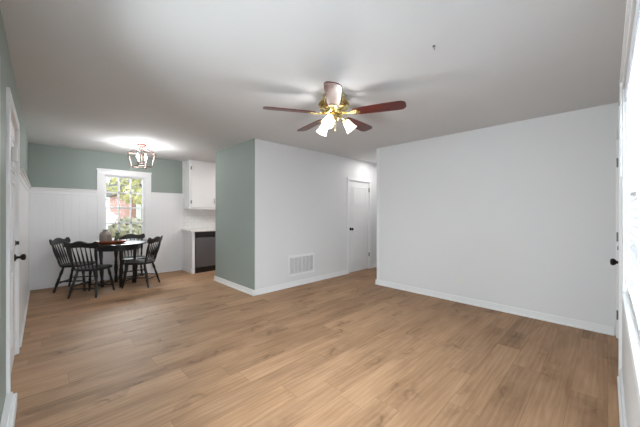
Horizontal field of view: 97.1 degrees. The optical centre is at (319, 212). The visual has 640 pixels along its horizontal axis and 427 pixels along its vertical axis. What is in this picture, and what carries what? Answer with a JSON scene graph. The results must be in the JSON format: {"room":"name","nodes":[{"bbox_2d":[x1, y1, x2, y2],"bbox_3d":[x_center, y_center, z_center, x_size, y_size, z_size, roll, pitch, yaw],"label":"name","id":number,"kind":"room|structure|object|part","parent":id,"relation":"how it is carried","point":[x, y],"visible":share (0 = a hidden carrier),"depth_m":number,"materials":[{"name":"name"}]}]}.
{"room":"living room","nodes":[
{"label":"living room","id":0,"kind":"room"},
{"bbox_2d":[0,10,27,421],"bbox_3d":[-2.490,0.072,2.207,0.120,2.440,7.033,0,0,-44],"label":"wall","id":1,"kind":"structure","parent":0,"point":[7,79],"depth_m":1.73,"materials":[{"name":"green paint"}]},
{"bbox_2d":[0,392,16,426],"bbox_3d":[-1.059,1.240,0.872,0.050,0.105,2.802,0,0,-44],"label":"baseboard","id":2,"kind":"structure","parent":1,"relation":"attached to","point":[8,417],"depth_m":1.70,"materials":[{"name":"white paint"}]},
{"bbox_2d":[6,87,25,393],"bbox_3d":[-2.449,0.235,2.213,0.186,2.113,1.086,0,0,-44],"label":"door","id":3,"kind":"structure","parent":1,"relation":"in","point":[13,256],"depth_m":2.26,"materials":[{"name":"white paint"}]},
{"bbox_3d":[-2.298,0.772,2.088,0.011,0.600,0.310,0,0,-44],"label":"panel","id":4,"kind":"part","parent":3,"relation":"part of","materials":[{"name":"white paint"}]},
{"bbox_3d":[-2.298,0.032,2.088,0.011,0.560,0.310,0,0,-44],"label":"panel","id":5,"kind":"part","parent":3,"relation":"part of","materials":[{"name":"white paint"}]},
{"bbox_3d":[-2.298,-0.468,2.088,0.011,0.280,0.310,0,0,-44],"label":"panel","id":6,"kind":"part","parent":3,"relation":"part of","materials":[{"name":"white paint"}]},
{"bbox_3d":[-2.571,0.772,2.366,0.011,0.600,0.310,0,0,-44],"label":"panel","id":7,"kind":"part","parent":3,"relation":"part of","materials":[{"name":"white paint"}]},
{"bbox_3d":[-2.571,-0.468,2.366,0.011,0.280,0.310,0,0,-44],"label":"panel","id":8,"kind":"part","parent":3,"relation":"part of","materials":[{"name":"white paint"}]},
{"bbox_3d":[-2.571,0.032,2.366,0.011,0.560,0.310,0,0,-44],"label":"panel","id":9,"kind":"part","parent":3,"relation":"part of","materials":[{"name":"white paint"}]},
{"bbox_3d":[-2.679,0.402,2.527,0.074,0.066,0.066,0,0,-44],"label":"knob","id":10,"kind":"part","parent":3,"relation":"part of","materials":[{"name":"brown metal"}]},
{"bbox_2d":[20,181,28,331],"bbox_3d":[-3.848,0.462,3.685,0.012,1.660,2.781,0,0,-44],"label":"wainscot","id":11,"kind":"structure","parent":1,"relation":"attached to","point":[24,195],"depth_m":3.29,"materials":[{"name":"white paint"}]},
{"bbox_2d":[20,289,29,346],"bbox_3d":[-3.834,1.250,3.681,0.026,0.085,2.746,0,0,-44],"label":"baseboard","id":12,"kind":"structure","parent":1,"relation":"attached to","point":[28,294],"depth_m":3.27,"materials":[{"name":"white paint"}]},
{"bbox_2d":[20,168,31,192],"bbox_3d":[-3.838,-0.366,3.695,0.042,0.107,2.781,0,0,-44],"label":"chair rail","id":13,"kind":"object","parent":1,"relation":"attached to","point":[24,180],"visible":0.66,"depth_m":3.21,"materials":[{"name":"white paint"}]},
{"bbox_2d":[28,143,181,193],"bbox_3d":[-2.746,0.072,6.800,5.950,2.440,0.120,0,0,-44],"label":"wall","id":14,"kind":"structure","parent":0,"point":[49,166],"depth_m":5.16,"materials":[{"name":"green paint"}]},
{"bbox_2d":[29,193,182,289],"bbox_3d":[-3.955,0.462,5.521,2.408,1.660,0.012,0,0,-44],"label":"wainscot","id":15,"kind":"structure","parent":14,"relation":"attached to","point":[51,216],"depth_m":5.10,"materials":[{"name":"white paint"}]},
{"bbox_2d":[31,266,181,289],"bbox_3d":[-3.939,1.250,5.510,2.380,0.085,0.026,0,0,-44],"label":"baseboard","id":16,"kind":"structure","parent":14,"relation":"attached to","point":[45,285],"depth_m":5.25,"materials":[{"name":"white paint"}]},
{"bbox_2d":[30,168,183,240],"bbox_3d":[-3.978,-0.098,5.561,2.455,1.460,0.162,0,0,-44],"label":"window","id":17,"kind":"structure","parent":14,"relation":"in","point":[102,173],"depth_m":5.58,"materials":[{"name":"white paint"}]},
{"bbox_3d":[-3.899,0.212,5.651,0.651,0.636,0.025,0,0,-44],"label":"sash","id":18,"kind":"part","parent":17,"relation":"part of","materials":[{"name":"white paint"}]},
{"bbox_3d":[-3.916,-0.388,5.669,0.651,0.636,0.025,0,0,-44],"label":"sash","id":19,"kind":"part","parent":17,"relation":"part of","materials":[{"name":"white paint"}]},
{"bbox_2d":[182,161,215,228],"bbox_3d":[-1.881,-0.378,7.560,3.410,1.540,0.008,0,0,-44],"label":"tiles","id":20,"kind":"structure","parent":14,"relation":"attached to","point":[192,218],"depth_m":6.59,"materials":[{"name":"white tile"}]},
{"bbox_2d":[184,160,215,208],"bbox_3d":[-2.516,-0.607,6.678,1.212,1.081,0.357,0,0,-44],"label":"upper cabinet","id":21,"kind":"object","parent":14,"relation":"attached to","point":[199,176],"visible":0.55,"depth_m":6.34,"materials":[{"name":"white paint"}]},
{"bbox_2d":[216,138,254,289],"bbox_3d":[-1.498,0.072,4.879,0.012,2.440,1.374,0,0,-44],"label":"wall","id":22,"kind":"structure","parent":0,"point":[235,165],"depth_m":4.79,"materials":[{"name":"green paint"}]},
{"bbox_2d":[214,276,254,295],"bbox_3d":[-1.469,1.250,4.908,0.146,0.085,1.426,0,0,-44],"label":"baseboard","id":23,"kind":"structure","parent":22,"relation":"attached to","point":[249,291],"depth_m":4.78,"materials":[{"name":"white paint"}]},
{"bbox_2d":[0,0,626,163],"bbox_3d":[-0.367,-1.198,4.292,6.070,0.100,7.033,0,0,-44],"label":"ceiling","id":24,"kind":"structure","parent":0,"point":[184,80],"depth_m":2.21,"materials":[{"name":"paint"}]},
{"bbox_2d":[127,143,155,168],"bbox_3d":[-3.018,-0.954,4.787,0.312,0.389,0.312,0,0,31],"label":"lantern","id":25,"kind":"object","parent":24,"relation":"hanging from","point":[141,146],"visible":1,"depth_m":4.76,"materials":[{"name":"silver metal"}]},
{"bbox_2d":[263,81,405,135],"bbox_3d":[0.148,-0.963,2.815,1.286,0.370,1.305,0,0,-44],"label":"ceiling fan","id":26,"kind":"object","parent":24,"relation":"hanging from","point":[333,104],"visible":1,"depth_m":2.66,"materials":[{"name":"brown wood"}]},
{"bbox_3d":[-0.286,-0.963,2.666,0.494,0.035,0.139,0,0,-14],"label":"blade","id":27,"kind":"part","parent":26,"relation":"part of","materials":[{"name":"brown wood"}]},
{"bbox_3d":[-0.099,-0.963,3.141,0.139,0.035,0.494,0,0,-32],"label":"blade","id":28,"kind":"part","parent":26,"relation":"part of","materials":[{"name":"brown wood"}]},
{"bbox_3d":[0.030,-0.851,2.902,0.120,0.145,0.139,0,0,-44],"label":"lamp shade","id":29,"kind":"part","parent":26,"relation":"part of","materials":[{"name":"white glass"}]},
{"bbox_3d":[0.083,-0.851,2.611,0.135,0.145,0.116,0,0,-44],"label":"lamp shade","id":30,"kind":"part","parent":26,"relation":"part of","materials":[{"name":"white glass"}]},
{"bbox_3d":[0.108,-0.963,2.340,0.139,0.035,0.494,0,0,4],"label":"blade","id":31,"kind":"part","parent":26,"relation":"part of","materials":[{"name":"brown wood"}]},
{"bbox_3d":[0.306,-0.851,2.800,0.133,0.145,0.122,0,0,-44],"label":"lamp shade","id":32,"kind":"part","parent":26,"relation":"part of","materials":[{"name":"white glass"}]},
{"bbox_3d":[0.412,-0.963,3.110,0.139,0.035,0.494,0,0,40],"label":"blade","id":33,"kind":"part","parent":26,"relation":"part of","materials":[{"name":"brown wood"}]},
{"bbox_3d":[0.539,-0.963,2.615,0.494,0.035,0.139,0,0,22],"label":"blade","id":34,"kind":"part","parent":26,"relation":"part of","materials":[{"name":"brown wood"}]},
{"bbox_2d":[11,267,619,426],"bbox_3d":[-0.367,1.342,4.292,6.070,0.100,7.033,0,0,-44],"label":"floor","id":35,"kind":"structure","parent":0,"point":[185,349],"depth_m":2.43,"materials":[{"name":"brown wood"}]},
{"bbox_2d":[49,237,94,292],"bbox_3d":[-4.136,0.860,4.763,0.511,0.870,0.491,0,0,-13],"label":"dining chair","id":36,"kind":"object","parent":35,"relation":"on","point":[56,241],"visible":0.76,"depth_m":4.65,"materials":[{"name":"black paint"}]},
{"bbox_3d":[-4.245,0.697,4.551,0.117,0.356,0.041,0,0,-28],"label":"post","id":37,"kind":"part","parent":36,"relation":"part of","materials":[{"name":"black paint"}]},
{"bbox_3d":[-4.227,1.092,4.572,0.141,0.407,0.044,0,0,-44],"label":"leg","id":38,"kind":"part","parent":36,"relation":"part of","materials":[{"name":"black paint"}]},
{"bbox_3d":[-4.350,0.483,4.712,0.072,0.117,0.491,0,0,-13],"label":"crest rail","id":39,"kind":"part","parent":36,"relation":"part of","materials":[{"name":"black paint"}]},
{"bbox_3d":[-4.304,1.092,4.892,0.141,0.407,0.044,0,0,17],"label":"leg","id":40,"kind":"part","parent":36,"relation":"part of","materials":[{"name":"black paint"}]},
{"bbox_3d":[-4.086,0.878,4.775,0.410,0.032,0.413,0,0,-13],"label":"seat","id":41,"kind":"part","parent":36,"relation":"part of","materials":[{"name":"black paint"}]},
{"bbox_3d":[-3.890,1.092,4.653,0.108,0.405,0.043,0,0,33],"label":"leg","id":42,"kind":"part","parent":36,"relation":"part of","materials":[{"name":"black paint"}]},
{"bbox_2d":[63,241,114,298],"bbox_3d":[-3.579,0.860,4.419,0.491,0.870,0.511,0,0,-4],"label":"dining chair","id":43,"kind":"object","parent":35,"relation":"on","point":[78,244],"visible":1,"depth_m":4.26,"materials":[{"name":"black paint"}]},
{"bbox_3d":[-3.748,0.697,4.250,0.041,0.356,0.117,0,0,10],"label":"post","id":44,"kind":"part","parent":43,"relation":"part of","materials":[{"name":"black paint"}]},
{"bbox_3d":[-3.733,1.092,4.273,0.044,0.407,0.141,0,0,26],"label":"leg","id":45,"kind":"part","parent":43,"relation":"part of","materials":[{"name":"black paint"}]},
{"bbox_3d":[-3.562,0.483,4.200,0.491,0.117,0.072,0,0,-4],"label":"crest rail","id":46,"kind":"part","parent":43,"relation":"part of","materials":[{"name":"black paint"}]},
{"bbox_3d":[-3.760,1.092,4.619,0.108,0.405,0.043,0,0,39],"label":"leg","id":47,"kind":"part","parent":43,"relation":"part of","materials":[{"name":"black paint"}]},
{"bbox_3d":[-3.583,0.878,4.470,0.413,0.032,0.410,0,0,-4],"label":"seat","id":48,"kind":"part","parent":43,"relation":"part of","materials":[{"name":"black paint"}]},
{"bbox_3d":[-3.405,1.092,4.299,0.044,0.407,0.141,0,0,-35],"label":"leg","id":49,"kind":"part","parent":43,"relation":"part of","materials":[{"name":"black paint"}]},
{"bbox_3d":[-3.386,0.697,4.278,0.041,0.356,0.117,0,0,-19],"label":"post","id":50,"kind":"part","parent":43,"relation":"part of","materials":[{"name":"black paint"}]},
{"bbox_3d":[-3.432,1.092,4.645,0.043,0.405,0.108,0,0,42],"label":"leg","id":51,"kind":"part","parent":43,"relation":"part of","materials":[{"name":"black paint"}]},
{"bbox_2d":[97,240,146,286],"bbox_3d":[-3.597,0.917,5.045,0.870,0.751,0.870,0,0,-44],"label":"dining table","id":52,"kind":"object","parent":35,"relation":"on","point":[133,245],"visible":0.72,"depth_m":4.86,"materials":[{"name":"black paint"}]},
{"bbox_3d":[-3.771,0.931,4.875,0.085,0.724,0.064,0,0,-44],"label":"leg","id":53,"kind":"part","parent":52,"relation":"part of","materials":[{"name":"black paint"}]},
{"bbox_2d":[94,240,126,244],"bbox_3d":[-3.591,0.516,4.855,0.460,0.052,0.280,0,0,-34],"label":"wooden tray","id":54,"kind":"object","parent":52,"relation":"on","point":[112,241],"visible":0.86,"depth_m":4.78,"materials":[{"name":"brown wood"}]},
{"bbox_2d":[99,229,111,241],"bbox_3d":[-3.644,0.411,4.803,0.174,0.235,0.174,0,0,-44],"label":"jug","id":55,"kind":"object","parent":54,"relation":"in","point":[105,235],"visible":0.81,"depth_m":4.75,"materials":[{"name":"beige ceramic"}]},
{"bbox_2d":[114,231,122,240],"bbox_3d":[-3.477,0.425,4.871,0.125,0.199,0.200,0,0,-44],"label":"leaf sprig","id":56,"kind":"object","parent":54,"relation":"in","point":[118,234],"visible":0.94,"depth_m":4.85,"materials":[{"name":"green plant"}]},
{"bbox_3d":[-3.768,0.931,5.218,0.066,0.724,0.084,0,0,-44],"label":"leg","id":57,"kind":"part","parent":52,"relation":"part of","materials":[{"name":"black paint"}]},
{"bbox_3d":[-3.427,0.931,4.871,0.066,0.724,0.084,0,0,-44],"label":"leg","id":58,"kind":"part","parent":52,"relation":"part of","materials":[{"name":"black paint"}]},
{"bbox_3d":[-3.424,0.931,5.215,0.085,0.724,0.064,0,0,-44],"label":"leg","id":59,"kind":"part","parent":52,"relation":"part of","materials":[{"name":"black paint"}]},
{"bbox_2d":[115,233,148,279],"bbox_3d":[-3.603,0.860,5.447,0.491,0.870,0.511,0,0,-44],"label":"dining chair","id":60,"kind":"object","parent":35,"relation":"on","point":[127,236],"visible":0.44,"depth_m":5.53,"materials":[{"name":"black paint"}]},
{"bbox_3d":[-3.757,0.483,5.604,0.491,0.117,0.072,0,0,-44],"label":"crest rail","id":61,"kind":"part","parent":60,"relation":"part of","materials":[{"name":"black paint"}]},
{"bbox_3d":[-3.568,0.878,5.410,0.413,0.032,0.410,0,0,-44],"label":"seat","id":62,"kind":"part","parent":60,"relation":"part of","materials":[{"name":"black paint"}]},
{"bbox_2d":[121,236,162,288],"bbox_3d":[-3.125,0.860,5.000,0.511,0.870,0.491,0,0,-4],"label":"dining chair","id":63,"kind":"object","parent":35,"relation":"on","point":[153,254],"visible":1,"depth_m":4.93,"materials":[{"name":"black paint"}]},
{"bbox_3d":[-3.325,1.092,4.820,0.043,0.405,0.108,0,0,39],"label":"leg","id":64,"kind":"part","parent":63,"relation":"part of","materials":[{"name":"black paint"}]},
{"bbox_3d":[-3.351,1.092,5.148,0.108,0.405,0.043,0,0,42],"label":"leg","id":65,"kind":"part","parent":63,"relation":"part of","materials":[{"name":"black paint"}]},
{"bbox_3d":[-3.175,0.878,4.997,0.410,0.032,0.413,0,0,-4],"label":"seat","id":66,"kind":"part","parent":63,"relation":"part of","materials":[{"name":"black paint"}]},
{"bbox_3d":[-2.979,1.092,4.847,0.141,0.407,0.044,0,0,26],"label":"leg","id":67,"kind":"part","parent":63,"relation":"part of","materials":[{"name":"black paint"}]},
{"bbox_3d":[-2.956,0.697,4.832,0.117,0.356,0.041,0,0,10],"label":"post","id":68,"kind":"part","parent":63,"relation":"part of","materials":[{"name":"black paint"}]},
{"bbox_3d":[-2.905,0.483,5.018,0.072,0.117,0.491,0,0,-4],"label":"crest rail","id":69,"kind":"part","parent":63,"relation":"part of","materials":[{"name":"black paint"}]},
{"bbox_3d":[-3.005,1.092,5.175,0.141,0.407,0.044,0,0,-35],"label":"leg","id":70,"kind":"part","parent":63,"relation":"part of","materials":[{"name":"black paint"}]},
{"bbox_3d":[-2.984,0.697,5.194,0.117,0.356,0.041,0,0,-19],"label":"post","id":71,"kind":"part","parent":63,"relation":"part of","materials":[{"name":"black paint"}]},
{"bbox_2d":[182,231,194,273],"bbox_3d":[-2.873,0.855,6.157,0.061,0.875,0.596,0,0,-44],"label":"base cabinet","id":72,"kind":"object","parent":35,"relation":"on","point":[188,238],"visible":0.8,"depth_m":6.09,"materials":[{"name":"white paint"}]},
{"bbox_3d":[-2.874,0.855,6.163,0.046,0.875,0.586,0,0,-44],"label":"panel","id":73,"kind":"part","parent":72,"relation":"part of","materials":[{"name":"white paint"}]},
{"bbox_2d":[181,228,215,231],"bbox_3d":[-2.655,0.396,6.350,0.700,0.037,0.630,0,0,-44],"label":"countertop","id":74,"kind":"structure","parent":72,"relation":"on","point":[197,229],"depth_m":6.20,"materials":[{"name":"stone"}]},
{"bbox_2d":[195,231,215,272],"bbox_3d":[-2.616,0.858,6.375,0.596,0.868,0.588,0,0,-44],"label":"dishwasher","id":75,"kind":"object","parent":35,"relation":"on","point":[205,242],"visible":0.66,"depth_m":6.11,"materials":[{"name":"black metal"}]},
{"bbox_3d":[-2.437,1.234,6.193,0.590,0.115,0.020,0,0,-44],"label":"kick plate","id":76,"kind":"part","parent":75,"relation":"part of","materials":[{"name":"black plastic"}]},
{"bbox_3d":[-2.429,0.483,6.184,0.590,0.118,0.044,0,0,-44],"label":"control panel","id":77,"kind":"part","parent":75,"relation":"part of","materials":[{"name":"black plastic"}]},
{"bbox_2d":[255,139,376,289],"bbox_3d":[0.124,0.072,5.594,3.304,2.440,0.120,0,0,-44],"label":"wall","id":78,"kind":"structure","parent":0,"point":[301,194],"depth_m":5.06,"materials":[{"name":"white paint"}]},
{"bbox_2d":[288,253,313,276],"bbox_3d":[-0.326,0.932,5.059,0.612,0.362,0.011,0,0,-44],"label":"air vent","id":79,"kind":"object","parent":78,"relation":"in","point":[300,264],"visible":1,"depth_m":5.04,"materials":[{"name":"white metal"}]},
{"bbox_2d":[253,263,376,295],"bbox_3d":[0.162,1.250,5.528,3.342,0.085,0.026,0,0,-44],"label":"baseboard","id":80,"kind":"structure","parent":78,"relation":"attached to","point":[335,274],"depth_m":5.01,"materials":[{"name":"white paint"}]},
{"bbox_2d":[347,177,370,273],"bbox_3d":[0.852,0.276,6.262,0.846,2.033,0.186,0,0,-44],"label":"door","id":81,"kind":"structure","parent":78,"relation":"in","point":[358,190],"depth_m":6.22,"materials":[{"name":"white paint"}]},
{"bbox_3d":[0.866,0.542,6.247,0.510,1.100,0.011,0,0,-44],"label":"panel","id":82,"kind":"part","parent":81,"relation":"part of","materials":[{"name":"white paint"}]},
{"bbox_3d":[0.866,-0.338,6.247,0.510,0.420,0.011,0,0,-44],"label":"panel","id":83,"kind":"part","parent":81,"relation":"part of","materials":[{"name":"white paint"}]},
{"bbox_2d":[379,102,617,335],"bbox_3d":[2.109,0.072,4.054,0.120,2.440,2.984,0,0,-44],"label":"wall","id":84,"kind":"structure","parent":0,"point":[465,203],"depth_m":3.62,"materials":[{"name":"white paint"}]},
{"bbox_2d":[377,148,378,279],"bbox_3d":[1.081,0.029,5.099,0.123,2.355,0.058,0,0,-44],"label":"trim","id":85,"kind":"structure","parent":84,"relation":"attached to","point":[377,148],"depth_m":5.05,"materials":[{"name":"white paint"}]},
{"bbox_2d":[375,279,613,335],"bbox_3d":[2.080,1.250,4.065,0.146,0.085,2.980,0,0,-44],"label":"baseboard","id":86,"kind":"structure","parent":84,"relation":"attached to","point":[608,330],"depth_m":3.61,"materials":[{"name":"white paint"}]},
{"bbox_2d":[618,88,639,426],"bbox_3d":[2.097,0.072,1.867,5.950,2.440,0.120,0,0,-44],"label":"wall","id":87,"kind":"structure","parent":0,"point":[630,392],"depth_m":1.50,"materials":[{"name":"white paint"}]},
{"bbox_2d":[610,106,621,375],"bbox_3d":[2.738,0.235,2.543,1.096,2.113,0.186,0,0,-44],"label":"door","id":88,"kind":"structure","parent":87,"relation":"in","point":[618,262],"depth_m":2.22,"materials":[{"name":"white paint"}]},
{"bbox_3d":[2.417,0.407,2.306,0.066,0.066,0.074,0,0,-44],"label":"knob","id":89,"kind":"part","parent":88,"relation":"part of","materials":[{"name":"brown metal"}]},
{"bbox_3d":[2.751,0.235,2.529,1.096,2.113,0.128,0,0,-44],"label":"frame","id":90,"kind":"part","parent":88,"relation":"part of","materials":[{"name":"white paint"}]},
{"bbox_2d":[617,368,626,426],"bbox_3d":[1.140,1.250,1.030,3.310,0.085,0.026,0,0,-44],"label":"baseboard","id":91,"kind":"structure","parent":87,"relation":"attached to","point":[621,398],"depth_m":1.85,"materials":[{"name":"white paint"}]},
{"bbox_2d":[619,0,639,408],"bbox_3d":[0.957,-0.113,0.767,2.570,1.350,0.148,0,0,-44],"label":"window","id":92,"kind":"structure","parent":87,"relation":"in","point":[631,325],"depth_m":1.61,"materials":[{"name":"white paint"}]},
{"bbox_2d":[620,0,639,334],"bbox_3d":[0.949,-0.158,0.801,2.404,1.220,0.087,0,0,-44],"label":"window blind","id":93,"kind":"object","parent":92,"relation":"attached to","point":[632,84],"visible":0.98,"depth_m":1.33,"materials":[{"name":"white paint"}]},
{"bbox_3d":[1.775,-0.488,1.654,0.030,0.560,0.027,0,0,-44],"label":"pull chain","id":94,"kind":"part","parent":93,"relation":"part of","materials":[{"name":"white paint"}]},
{"bbox_3d":[1.659,-0.108,1.479,0.002,1.080,0.056,0,0,-44],"label":"ladder cord","id":95,"kind":"part","parent":93,"relation":"part of","materials":[{"name":"white fabric"}]},
{"bbox_3d":[0.946,0.440,0.778,2.360,0.025,0.052,0,0,-44],"label":"rail","id":96,"kind":"part","parent":93,"relation":"part of","materials":[{"name":"white paint"}]},
{"bbox_3d":[1.195,-0.108,1.024,0.002,1.080,0.056,0,0,-44],"label":"ladder cord","id":97,"kind":"part","parent":93,"relation":"part of","materials":[{"name":"white fabric"}]},
{"bbox_3d":[0.924,0.482,0.800,2.570,0.028,0.040,0,0,-44],"label":"sill","id":98,"kind":"part","parent":92,"relation":"part of","materials":[{"name":"white paint"}]},
{"bbox_3d":[1.381,0.160,1.182,1.188,0.601,0.025,0,0,-44],"label":"sash","id":99,"kind":"part","parent":92,"relation":"part of","materials":[{"name":"white paint"}]},
{"label":"outside","id":100,"kind":"structure","parent":0,"visible":0},
{"bbox_3d":[-19.853,1.842,27.355,70.000,0.200,53.144,0,0,-44],"label":"ground","id":101,"kind":"structure","parent":100,"visible":0},
{"bbox_2d":[106,212,117,231],"bbox_3d":[-7.094,0.860,9.623,0.680,1.764,0.280,0,0,4],"label":"satellite dish","id":102,"kind":"object","parent":101,"relation":"on","point":[110,217],"visible":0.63,"depth_m":9.70,"materials":[{"name":"white metal"}]},
{"bbox_3d":[-7.246,0.212,9.649,0.476,0.469,0.118,0,0,-29],"label":"dish","id":103,"kind":"part","parent":102,"relation":"part of","materials":[{"name":"white metal"}]},
{"bbox_2d":[106,178,141,231],"bbox_3d":[-9.555,-0.558,22.362,10.900,4.600,9.700,0,0,-44],"label":"brick house","id":104,"kind":"structure","parent":101,"relation":"on","point":[137,213],"depth_m":18.09,"materials":[{"name":"red"}]},
{"bbox_3d":[-9.985,0.367,15.563,0.200,2.750,0.200,0,0,-44],"label":"porch post","id":105,"kind":"part","parent":104,"relation":"part of","materials":[{"name":"white paint"}]},
{"bbox_2d":[106,177,141,204],"bbox_3d":[-6.661,-0.401,10.925,3.058,4.300,2.932,0,0,-44],"label":"leafy tree","id":106,"kind":"object","parent":101,"relation":"on","point":[125,188],"visible":0.12,"depth_m":10.45,"materials":[{"name":"green plant"}]},
{"bbox_2d":[110,217,141,237],"bbox_3d":[-9.315,0.985,13.839,1.863,1.563,1.548,0,0,-44],"label":"shrub","id":107,"kind":"object","parent":101,"relation":"on","point":[124,228],"visible":0.38,"depth_m":13.41,"materials":[{"name":"green plant"}]}
]}

